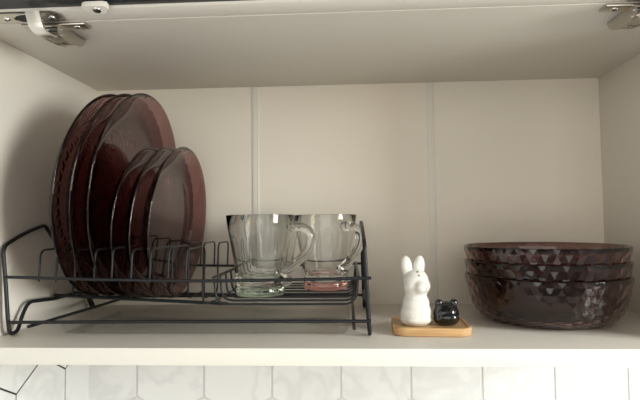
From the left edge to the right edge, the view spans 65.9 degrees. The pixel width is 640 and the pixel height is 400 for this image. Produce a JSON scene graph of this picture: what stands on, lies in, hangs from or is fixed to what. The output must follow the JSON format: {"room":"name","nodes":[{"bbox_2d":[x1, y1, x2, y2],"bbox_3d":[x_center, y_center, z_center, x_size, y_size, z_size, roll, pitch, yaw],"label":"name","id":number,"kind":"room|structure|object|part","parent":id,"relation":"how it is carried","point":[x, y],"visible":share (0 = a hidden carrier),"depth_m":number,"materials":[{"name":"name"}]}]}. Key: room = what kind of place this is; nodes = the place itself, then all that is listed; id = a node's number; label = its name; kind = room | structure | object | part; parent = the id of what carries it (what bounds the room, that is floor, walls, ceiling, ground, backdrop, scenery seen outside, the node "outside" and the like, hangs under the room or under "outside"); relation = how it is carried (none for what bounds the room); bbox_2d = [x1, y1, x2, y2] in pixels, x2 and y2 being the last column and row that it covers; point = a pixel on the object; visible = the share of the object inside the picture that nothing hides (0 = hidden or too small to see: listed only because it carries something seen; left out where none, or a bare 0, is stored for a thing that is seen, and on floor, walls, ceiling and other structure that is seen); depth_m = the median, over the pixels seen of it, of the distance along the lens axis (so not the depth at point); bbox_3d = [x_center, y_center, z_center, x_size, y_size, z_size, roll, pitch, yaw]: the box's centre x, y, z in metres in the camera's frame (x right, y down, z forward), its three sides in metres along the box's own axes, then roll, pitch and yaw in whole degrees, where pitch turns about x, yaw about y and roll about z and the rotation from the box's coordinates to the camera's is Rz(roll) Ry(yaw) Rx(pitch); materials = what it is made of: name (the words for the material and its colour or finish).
{"room":"kitchen","nodes":[
{"label":"kitchen","id":0,"kind":"room"},
{"bbox_2d":[0,365,88,399],"bbox_3d":[-0.428,0.069,0.457,0.090,1.360,0.890,-1,-3,3],"label":"wall","id":1,"kind":"structure","parent":0,"point":[17,382],"depth_m":0.66,"materials":[{"name":"tile"}]},
{"bbox_2d":[89,365,639,399],"bbox_3d":[0.278,0.077,0.795,1.520,1.360,0.090,-1,-3,3],"label":"wall","id":2,"kind":"structure","parent":0,"point":[106,382],"depth_m":0.75,"materials":[{"name":"tile"}]},
{"bbox_2d":[0,0,639,367],"bbox_3d":[0.018,-0.065,0.457,0.800,0.452,0.623,-1,-3,3],"label":"upper cabinet","id":3,"kind":"object","parent":2,"relation":"attached to","point":[443,126],"visible":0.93,"depth_m":0.67,"materials":[{"name":"white wood"}]},
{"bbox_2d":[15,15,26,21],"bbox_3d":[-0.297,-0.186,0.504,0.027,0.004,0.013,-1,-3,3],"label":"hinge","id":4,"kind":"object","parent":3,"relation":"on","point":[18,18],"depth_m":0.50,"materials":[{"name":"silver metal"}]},
{"bbox_3d":[-0.364,-0.010,0.649,0.016,0.369,0.275,-1,-3,3],"label":"panel","id":5,"kind":"part","parent":3,"relation":"part of","materials":[{"name":"beige plastic"}]},
{"bbox_3d":[-0.277,-0.181,0.539,0.068,0.004,0.049,-1,-3,3],"label":"mounting plate","id":6,"kind":"part","parent":3,"relation":"part of","materials":[{"name":"silver metal"}]},
{"bbox_3d":[-0.278,-0.174,0.534,0.019,0.012,0.049,-1,-3,3],"label":"hinge arm","id":7,"kind":"part","parent":3,"relation":"part of","materials":[{"name":"silver metal"}]},
{"bbox_3d":[0.008,-0.242,0.328,0.763,0.005,0.319,-1,-16,3],"label":"door panel","id":8,"kind":"part","parent":3,"relation":"part of","materials":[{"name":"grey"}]},
{"bbox_2d":[1,221,371,335],"bbox_3d":[-0.147,0.091,0.634,0.414,0.125,0.204,-1,-3,3],"label":"dish rack","id":9,"kind":"object","parent":3,"relation":"in","point":[365,278],"visible":0.77,"depth_m":0.55,"materials":[{"name":"black metal"}]},
{"bbox_3d":[-0.347,0.094,0.644,0.013,0.125,0.190,-1,-3,3],"label":"frame","id":10,"kind":"part","parent":9,"relation":"part of","materials":[{"name":"black metal"}]},
{"bbox_2d":[49,94,115,295],"bbox_3d":[-0.278,-0.006,0.638,0.048,0.255,0.257,-1,-3,4],"label":"dinner plate","id":11,"kind":"object","parent":9,"relation":"in","point":[60,174],"visible":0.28,"depth_m":0.57,"materials":[{"name":"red glass"}]},
{"bbox_2d":[66,93,131,295],"bbox_3d":[-0.259,-0.006,0.637,0.048,0.255,0.257,-1,-3,4],"label":"dinner plate","id":12,"kind":"object","parent":9,"relation":"in","point":[74,195],"visible":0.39,"depth_m":0.57,"materials":[{"name":"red glass"}]},
{"bbox_2d":[83,93,175,295],"bbox_3d":[-0.240,-0.007,0.636,0.048,0.255,0.257,-1,-3,4],"label":"dinner plate","id":13,"kind":"object","parent":9,"relation":"in","point":[139,122],"visible":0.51,"depth_m":0.59,"materials":[{"name":"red glass"}]},
{"bbox_2d":[106,147,158,297],"bbox_3d":[-0.231,0.029,0.644,0.036,0.194,0.194,-1,-3,6],"label":"plate","id":14,"kind":"object","parent":9,"relation":"in","point":[114,228],"visible":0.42,"depth_m":0.60,"materials":[{"name":"red glass"}]},
{"bbox_3d":[-0.228,0.124,0.619,0.241,0.009,0.004,-1,-3,12],"label":"basket rail","id":15,"kind":"part","parent":9,"relation":"part of","materials":[{"name":"black metal"}]},
{"bbox_2d":[124,147,174,297],"bbox_3d":[-0.210,0.029,0.643,0.036,0.194,0.194,-1,-3,6],"label":"plate","id":16,"kind":"object","parent":9,"relation":"in","point":[134,209],"visible":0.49,"depth_m":0.60,"materials":[{"name":"red glass"}]},
{"bbox_3d":[-0.223,0.128,0.673,0.234,0.008,0.004,-1,-3,3],"label":"basket rail","id":17,"kind":"part","parent":9,"relation":"part of","materials":[{"name":"black metal"}]},
{"bbox_2d":[142,147,205,297],"bbox_3d":[-0.189,0.029,0.642,0.036,0.194,0.194,-1,-3,6],"label":"plate","id":18,"kind":"object","parent":9,"relation":"in","point":[174,213],"visible":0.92,"depth_m":0.66,"materials":[{"name":"red glass"}]},
{"bbox_3d":[-0.148,0.086,0.539,0.406,0.009,0.003,-1,-3,3],"label":"rail","id":19,"kind":"part","parent":9,"relation":"part of","materials":[{"name":"black metal"}]},
{"bbox_3d":[-0.145,0.132,0.537,0.399,0.005,0.004,-1,-3,3],"label":"rail","id":20,"kind":"part","parent":9,"relation":"part of","materials":[{"name":"black metal"}]},
{"bbox_3d":[-0.135,0.141,0.726,0.399,0.005,0.004,-1,-3,3],"label":"rail","id":21,"kind":"part","parent":9,"relation":"part of","materials":[{"name":"black metal"}]},
{"bbox_2d":[226,214,314,296],"bbox_3d":[-0.063,0.067,0.608,0.103,0.096,0.083,0,-3,-12],"label":"glass mug","id":22,"kind":"object","parent":9,"relation":"in","point":[259,243],"visible":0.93,"depth_m":0.58,"materials":[{"name":"clear glass"}]},
{"bbox_3d":[-0.027,0.059,0.589,0.045,0.067,0.015,-2,-3,20],"label":"handle","id":23,"kind":"part","parent":22,"relation":"part of","materials":[{"name":"clear glass"}]},
{"bbox_3d":[-0.137,0.094,0.728,0.406,0.009,0.003,-1,-3,3],"label":"rail","id":24,"kind":"part","parent":9,"relation":"part of","materials":[{"name":"black metal"}]},
{"bbox_2d":[212,261,359,304],"bbox_3d":[-0.032,0.102,0.627,0.161,0.032,0.191,-1,-3,3],"label":"tray","id":25,"kind":"object","parent":9,"relation":"on","point":[355,279],"depth_m":0.56,"materials":[{"name":"black metal"}]},
{"bbox_2d":[284,220,296,286],"bbox_3d":[-0.059,0.070,0.689,0.103,0.096,0.083,-1,-3,15],"label":"glass mug","id":26,"kind":"object","parent":9,"relation":"in","point":[290,257],"visible":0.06,"depth_m":0.68,"materials":[{"name":"clear glass"}]},
{"bbox_2d":[294,214,362,290],"bbox_3d":[0.017,0.068,0.651,0.103,0.096,0.083,-2,-3,19],"label":"glass mug","id":27,"kind":"object","parent":9,"relation":"in","point":[331,255],"visible":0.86,"depth_m":0.62,"materials":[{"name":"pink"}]},
{"bbox_3d":[0.038,0.060,0.616,0.015,0.067,0.045,1,-3,-39],"label":"handle","id":28,"kind":"part","parent":27,"relation":"part of","materials":[{"name":"clear glass"}]},
{"bbox_3d":[0.055,0.088,0.622,0.010,0.125,0.190,-1,-3,3],"label":"frame","id":29,"kind":"part","parent":9,"relation":"part of","materials":[{"name":"black metal"}]},
{"bbox_3d":[0.008,-0.247,0.329,0.800,0.020,0.356,-1,-16,3],"label":"door rail","id":30,"kind":"part","parent":3,"relation":"part of","materials":[{"name":"white"}]},
{"bbox_3d":[0.026,-0.191,0.636,0.768,0.017,0.275,-1,-3,3],"label":"panel","id":31,"kind":"part","parent":3,"relation":"part of","materials":[{"name":"beige plastic"}]},
{"bbox_3d":[0.030,0.160,0.620,0.768,0.017,0.274,-1,-3,3],"label":"panel","id":32,"kind":"part","parent":3,"relation":"part of","materials":[{"name":"beige plastic"}]},
{"bbox_3d":[0.035,-0.010,0.753,0.768,0.335,0.004,-1,-3,3],"label":"panel","id":33,"kind":"part","parent":3,"relation":"part of","materials":[{"name":"beige"}]},
{"bbox_2d":[391,316,471,336],"bbox_3d":[0.124,0.143,0.560,0.085,0.009,0.069,-1,-3,6],"label":"tray","id":34,"kind":"object","parent":3,"relation":"on","point":[462,328],"visible":0.83,"depth_m":0.53,"materials":[{"name":"brown wood"}]},
{"bbox_2d":[400,255,431,325],"bbox_3d":[0.108,0.101,0.554,0.036,0.076,0.034,0,-3,-7],"label":"salt shaker","id":35,"kind":"object","parent":34,"relation":"on","point":[415,310],"visible":1,"depth_m":0.55,"materials":[{"name":"white ceramic"}]},
{"bbox_2d":[433,299,458,325],"bbox_3d":[0.141,0.124,0.550,0.028,0.028,0.029,-1,-3,-1],"label":"pepper shaker","id":36,"kind":"object","parent":34,"relation":"on","point":[445,313],"visible":1,"depth_m":0.54,"materials":[{"name":"black ceramic"}]},
{"bbox_2d":[464,271,634,329],"bbox_3d":[0.280,0.120,0.615,0.191,0.057,0.191,-1,-3,3],"label":"glass bowl","id":37,"kind":"object","parent":3,"relation":"on","point":[550,305],"visible":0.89,"depth_m":0.54,"materials":[{"name":"red glass"}]},
{"bbox_2d":[464,258,633,282],"bbox_3d":[0.280,0.102,0.616,0.191,0.057,0.191,-1,-3,0],"label":"glass bowl","id":38,"kind":"object","parent":37,"relation":"on","point":[620,272],"visible":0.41,"depth_m":0.53,"materials":[{"name":"red"}]},
{"bbox_2d":[463,242,632,265],"bbox_3d":[0.279,0.085,0.616,0.191,0.057,0.191,-1,-3,5],"label":"glass bowl","id":39,"kind":"object","parent":38,"relation":"on","point":[518,253],"visible":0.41,"depth_m":0.55,"materials":[{"name":"red"}]},
{"bbox_3d":[0.419,-0.021,0.607,0.016,0.369,0.275,-1,-3,3],"label":"panel","id":40,"kind":"part","parent":3,"relation":"part of","materials":[{"name":"beige plastic"}]},
{"bbox_3d":[0.316,-0.190,0.507,0.068,0.004,0.049,-1,-3,3],"label":"mounting plate","id":41,"kind":"part","parent":3,"relation":"part of","materials":[{"name":"silver metal"}]},
{"bbox_3d":[0.316,-0.182,0.501,0.019,0.012,0.049,-1,-3,3],"label":"hinge arm","id":42,"kind":"part","parent":3,"relation":"part of","materials":[{"name":"silver metal"}]}
]}

